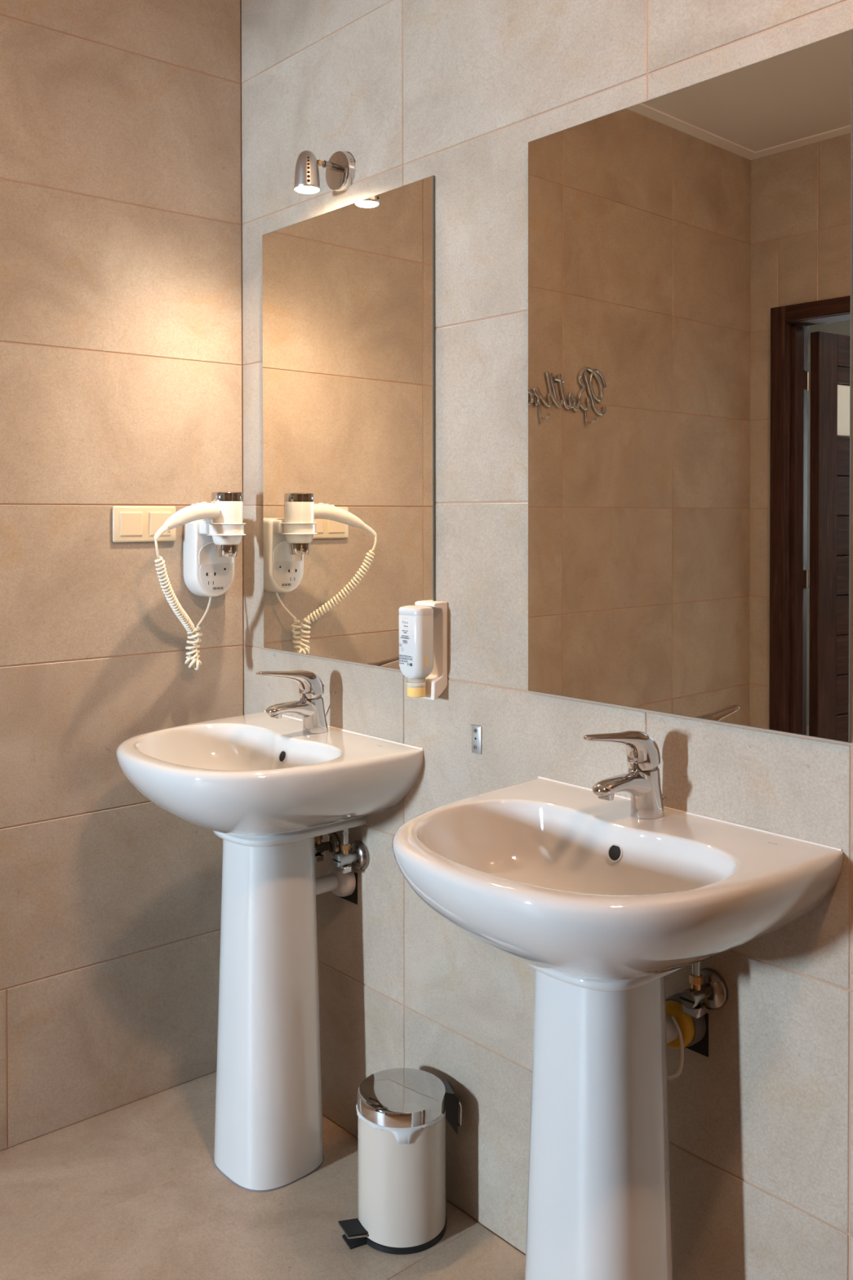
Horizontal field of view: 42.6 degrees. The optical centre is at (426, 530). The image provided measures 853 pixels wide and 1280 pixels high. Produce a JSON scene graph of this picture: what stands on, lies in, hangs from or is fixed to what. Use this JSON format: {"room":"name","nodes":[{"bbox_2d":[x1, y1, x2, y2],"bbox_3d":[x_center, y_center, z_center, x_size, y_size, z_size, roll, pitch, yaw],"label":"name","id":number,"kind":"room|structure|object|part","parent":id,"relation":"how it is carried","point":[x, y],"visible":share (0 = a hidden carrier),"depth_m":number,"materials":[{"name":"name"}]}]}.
{"room":"bathroom","nodes":[
{"label":"bathroom","id":0,"kind":"room"},
{"bbox_2d":[0,0,243,1151],"bbox_3d":[-1.409,-0.047,1.910,2.423,2.700,0.121,-1,1,-40],"label":"wall","id":1,"kind":"structure","parent":0,"point":[121,197],"depth_m":2.42,"materials":[{"name":"beige tile"}]},
{"bbox_2d":[111,506,175,542],"bbox_3d":[-0.636,-0.016,2.474,0.153,0.082,0.015,-1,1,-40],"label":"light switch","id":2,"kind":"object","parent":1,"relation":"attached to","point":[130,523],"visible":0.97,"depth_m":2.46,"materials":[{"name":"beige plastic"}]},
{"bbox_2d":[153,491,243,670],"bbox_3d":[-0.532,0.116,2.461,0.242,0.412,0.136,-1,1,-42],"label":"hair dryer","id":3,"kind":"object","parent":1,"relation":"attached to","point":[224,507],"visible":0.99,"depth_m":2.46,"materials":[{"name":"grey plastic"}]},
{"bbox_3d":[-0.575,0.037,2.338,0.007,0.042,0.014,0,1,22],"label":"cord","id":4,"kind":"part","parent":3,"relation":"part of","materials":[{"name":"beige plastic"}]},
{"bbox_3d":[-0.555,0.141,2.419,0.023,0.179,0.168,0,1,13],"label":"coiled cord","id":5,"kind":"part","parent":3,"relation":"part of","materials":[{"name":"beige plastic"}]},
{"bbox_3d":[-0.521,-0.033,2.428,0.039,0.061,0.160,1,1,41],"label":"handle","id":6,"kind":"part","parent":3,"relation":"part of","materials":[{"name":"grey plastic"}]},
{"bbox_3d":[-0.537,0.262,2.510,0.031,0.089,0.034,-1,1,-42],"label":"coiled cord","id":7,"kind":"part","parent":3,"relation":"part of","materials":[{"name":"beige plastic"}]},
{"bbox_3d":[-0.536,0.303,2.513,0.040,0.035,0.028,-1,1,-29],"label":"coiled cord","id":8,"kind":"part","parent":3,"relation":"part of","materials":[{"name":"beige plastic"}]},
{"bbox_3d":[-0.534,0.261,2.528,0.033,0.086,0.029,-1,1,-42],"label":"coiled cord","id":9,"kind":"part","parent":3,"relation":"part of","materials":[{"name":"beige plastic"}]},
{"bbox_3d":[-0.517,0.188,2.550,0.007,0.070,0.052,0,1,28],"label":"cord","id":10,"kind":"part","parent":3,"relation":"part of","materials":[{"name":"beige plastic"}]},
{"bbox_2d":[182,519,246,596],"bbox_3d":[-0.476,0.061,2.523,0.109,0.189,0.149,-1,1,-40],"label":"holder","id":11,"kind":"object","parent":1,"relation":"attached to","point":[206,574],"visible":0.87,"depth_m":2.52,"materials":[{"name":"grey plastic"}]},
{"bbox_3d":[-0.496,-0.009,2.546,0.086,0.032,0.083,-1,1,-40],"label":"bracket arm","id":12,"kind":"part","parent":11,"relation":"part of","materials":[{"name":"grey plastic"}]},
{"bbox_3d":[-0.488,0.110,2.538,0.085,0.067,0.003,-1,1,-40],"label":"socket panel","id":13,"kind":"part","parent":11,"relation":"part of","materials":[{"name":"grey plastic"}]},
{"bbox_2d":[0,1071,525,1279],"bbox_3d":[-0.337,1.378,0.789,2.573,0.120,3.350,-1,1,-42],"label":"floor","id":14,"kind":"structure","parent":0,"point":[135,1190],"depth_m":2.07,"materials":[{"name":"beige tile"}]},
{"bbox_2d":[115,710,423,1191],"bbox_3d":[-0.367,0.863,2.223,0.466,0.868,0.571,-1,1,-42],"label":"pedestal sink","id":15,"kind":"object","parent":14,"relation":"on","point":[264,786],"visible":0.97,"depth_m":2.17,"materials":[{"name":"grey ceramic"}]},
{"bbox_2d":[115,710,423,846],"bbox_3d":[-0.367,0.523,2.218,0.466,0.190,0.571,-1,1,-42],"label":"basin","id":16,"kind":"object","parent":15,"relation":"in","point":[252,780],"depth_m":2.11,"materials":[{"name":"white ceramic"}]},
{"bbox_2d":[255,670,336,733],"bbox_3d":[-0.273,0.358,2.302,0.198,0.142,0.048,-1,1,-42],"label":"faucet","id":17,"kind":"object","parent":15,"relation":"on","point":[310,705],"visible":1,"depth_m":2.30,"materials":[{"name":"silver metal"}]},
{"bbox_3d":[-0.285,0.321,2.291,0.164,0.068,0.048,-1,1,-42],"label":"lever","id":18,"kind":"part","parent":17,"relation":"part of","materials":[{"name":"silver metal"}]},
{"bbox_3d":[-0.208,0.387,2.356,0.031,0.082,0.005,0,1,-26],"label":"pop rod","id":19,"kind":"part","parent":17,"relation":"part of","materials":[{"name":"silver metal"}]},
{"bbox_2d":[337,1067,462,1254],"bbox_3d":[-0.051,1.170,2.042,0.230,0.258,0.171,-1,1,-42],"label":"pedal bin","id":20,"kind":"object","parent":14,"relation":"on","point":[402,1113],"visible":1,"depth_m":1.98,"materials":[{"name":"beige metal"}]},
{"bbox_3d":[-0.046,1.056,2.045,0.167,0.028,0.167,-1,1,-42],"label":"lid","id":21,"kind":"part","parent":20,"relation":"part of","materials":[{"name":"silver metal"}]},
{"bbox_3d":[0.056,1.090,2.071,0.006,0.048,0.057,0,1,-15],"label":"carry handle","id":22,"kind":"part","parent":20,"relation":"part of","materials":[{"name":"silver metal"}]},
{"bbox_2d":[391,776,843,1279],"bbox_3d":[0.212,0.871,1.570,0.466,0.868,0.571,-1,1,-42],"label":"pedestal sink","id":23,"kind":"object","parent":14,"relation":"on","point":[605,903],"visible":1,"depth_m":1.52,"materials":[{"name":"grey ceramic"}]},
{"bbox_2d":[391,776,843,991],"bbox_3d":[0.212,0.532,1.565,0.466,0.190,0.571,-1,1,-42],"label":"basin","id":24,"kind":"object","parent":23,"relation":"in","point":[559,879],"depth_m":1.49,"materials":[{"name":"white ceramic"}]},
{"bbox_2d":[582,730,666,819],"bbox_3d":[0.302,0.366,1.649,0.192,0.141,0.048,-1,1,-42],"label":"faucet","id":25,"kind":"object","parent":23,"relation":"on","point":[642,781],"visible":1,"depth_m":1.65,"materials":[{"name":"silver metal"}]},
{"bbox_3d":[0.291,0.330,1.639,0.164,0.068,0.048,-1,1,-42],"label":"lever","id":26,"kind":"part","parent":25,"relation":"part of","materials":[{"name":"silver metal"}]},
{"bbox_2d":[240,0,852,1279],"bbox_3d":[0.612,-0.045,1.544,0.120,2.700,3.250,-1,1,-42],"label":"wall","id":27,"kind":"structure","parent":0,"point":[456,92],"depth_m":2.00,"materials":[{"name":"beige tile"}]},
{"bbox_2d":[293,150,355,193],"bbox_3d":[-0.219,-0.758,2.295,0.113,0.094,0.083,-1,1,-42],"label":"wall spotlight","id":28,"kind":"object","parent":27,"relation":"attached to","point":[340,166],"visible":1,"depth_m":2.29,"materials":[{"name":"silver metal"}]},
{"bbox_3d":[-0.249,-0.753,2.284,0.054,0.081,0.054,-1,1,-42],"label":"lamp shade","id":29,"kind":"part","parent":28,"relation":"part of","materials":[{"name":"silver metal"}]},
{"bbox_3d":[-0.249,-0.712,2.285,0.050,0.004,0.050,-1,1,-42],"label":"bulb","id":30,"kind":"part","parent":28,"relation":"part of","materials":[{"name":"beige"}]},
{"bbox_3d":[-0.209,-0.771,2.306,0.050,0.017,0.015,-1,1,-37],"label":"arm","id":31,"kind":"part","parent":28,"relation":"part of","materials":[{"name":"silver metal"}]},
{"bbox_2d":[315,831,341,862],"bbox_3d":[-0.228,0.633,2.365,0.063,0.161,0.061,-1,1,-42],"label":"angle valve","id":32,"kind":"object","parent":27,"relation":"attached to","point":[329,844],"visible":0.42,"depth_m":2.36,"materials":[{"name":"silver metal"}]},
{"bbox_2d":[315,840,321,844],"bbox_3d":[-0.234,0.670,2.360,0.014,0.012,0.014,-1,1,-42],"label":"outlet","id":33,"kind":"object","parent":32,"relation":"attached to","point":[317,842],"depth_m":2.35,"materials":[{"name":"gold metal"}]},
{"bbox_3d":[-0.237,0.703,2.357,0.022,0.014,0.028,-1,1,-42],"label":"handle","id":34,"kind":"part","parent":32,"relation":"part of","materials":[{"name":"silver metal"}]},
{"bbox_2d":[315,864,357,904],"bbox_3d":[-0.206,0.751,2.320,0.092,0.082,0.076,-1,1,-42],"label":"drain pipe","id":35,"kind":"object","parent":27,"relation":"attached to","point":[344,886],"visible":0.84,"depth_m":2.32,"materials":[{"name":"beige plastic"}]},
{"bbox_2d":[262,175,435,669],"bbox_3d":[-0.184,-0.206,2.343,0.005,0.966,0.598,-1,1,-42],"label":"wall mirror","id":36,"kind":"object","parent":27,"relation":"attached to","point":[348,291],"visible":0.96,"depth_m":2.31,"materials":[{"name":"clear glass"}]},
{"bbox_2d":[333,828,368,874],"bbox_3d":[-0.164,0.634,2.293,0.063,0.163,0.064,-1,1,-42],"label":"angle valve","id":37,"kind":"object","parent":27,"relation":"attached to","point":[356,853],"visible":0.86,"depth_m":2.28,"materials":[{"name":"silver metal"}]},
{"bbox_3d":[-0.173,0.704,2.284,0.022,0.014,0.028,-1,1,-42],"label":"handle","id":38,"kind":"part","parent":37,"relation":"part of","materials":[{"name":"silver metal"}]},
{"bbox_2d":[342,850,348,854],"bbox_3d":[-0.169,0.671,2.287,0.014,0.012,0.014,-1,1,-42],"label":"outlet","id":39,"kind":"object","parent":37,"relation":"attached to","point":[344,852],"depth_m":2.28,"materials":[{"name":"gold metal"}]},
{"bbox_2d":[414,600,447,700],"bbox_3d":[0.009,0.228,2.111,0.035,0.186,0.057,-1,1,-42],"label":"holder","id":40,"kind":"object","parent":27,"relation":"attached to","point":[437,682],"visible":0.71,"depth_m":2.10,"materials":[{"name":"beige plastic"}]},
{"bbox_2d":[398,604,433,697],"bbox_3d":[-0.020,0.229,2.086,0.048,0.172,0.064,-1,1,-42],"label":"soap bottle","id":41,"kind":"object","parent":40,"relation":"in","point":[415,663],"visible":1,"depth_m":2.06,"materials":[{"name":"grey plastic"}]},
{"bbox_2d":[469,724,481,754],"bbox_3d":[0.091,0.389,2.041,0.009,0.053,0.025,-1,1,-42],"label":"wall bracket","id":42,"kind":"object","parent":27,"relation":"attached to","point":[476,729],"visible":1,"depth_m":2.04,"materials":[{"name":"silver metal"}]},
{"bbox_2d":[666,992,708,1079],"bbox_3d":[0.371,0.778,1.669,0.092,0.117,0.077,-1,1,-42],"label":"drain pipe","id":43,"kind":"object","parent":27,"relation":"attached to","point":[683,1030],"visible":0.73,"depth_m":1.66,"materials":[{"name":"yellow plastic"}]},
{"bbox_2d":[528,28,852,742],"bbox_3d":[0.379,-0.198,1.708,0.005,0.966,0.598,-1,1,-42],"label":"wall mirror","id":44,"kind":"object","parent":27,"relation":"attached to","point":[691,247],"visible":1,"depth_m":1.66,"materials":[{"name":"clear glass"}]},
{"bbox_2d":[680,961,728,1018],"bbox_3d":[0.410,0.645,1.645,0.063,0.163,0.061,-1,1,-42],"label":"angle valve","id":45,"kind":"object","parent":27,"relation":"attached to","point":[708,989],"visible":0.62,"depth_m":1.64,"materials":[{"name":"silver metal"}]},
{"bbox_3d":[0.400,0.715,1.637,0.022,0.014,0.028,-1,1,-42],"label":"handle","id":46,"kind":"part","parent":45,"relation":"part of","materials":[{"name":"silver metal"}]},
{"bbox_2d":[691,984,701,990],"bbox_3d":[0.404,0.682,1.640,0.014,0.012,0.014,-1,1,-42],"label":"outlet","id":47,"kind":"object","parent":45,"relation":"attached to","point":[694,987],"depth_m":1.63,"materials":[{"name":"gold metal"}]}
]}

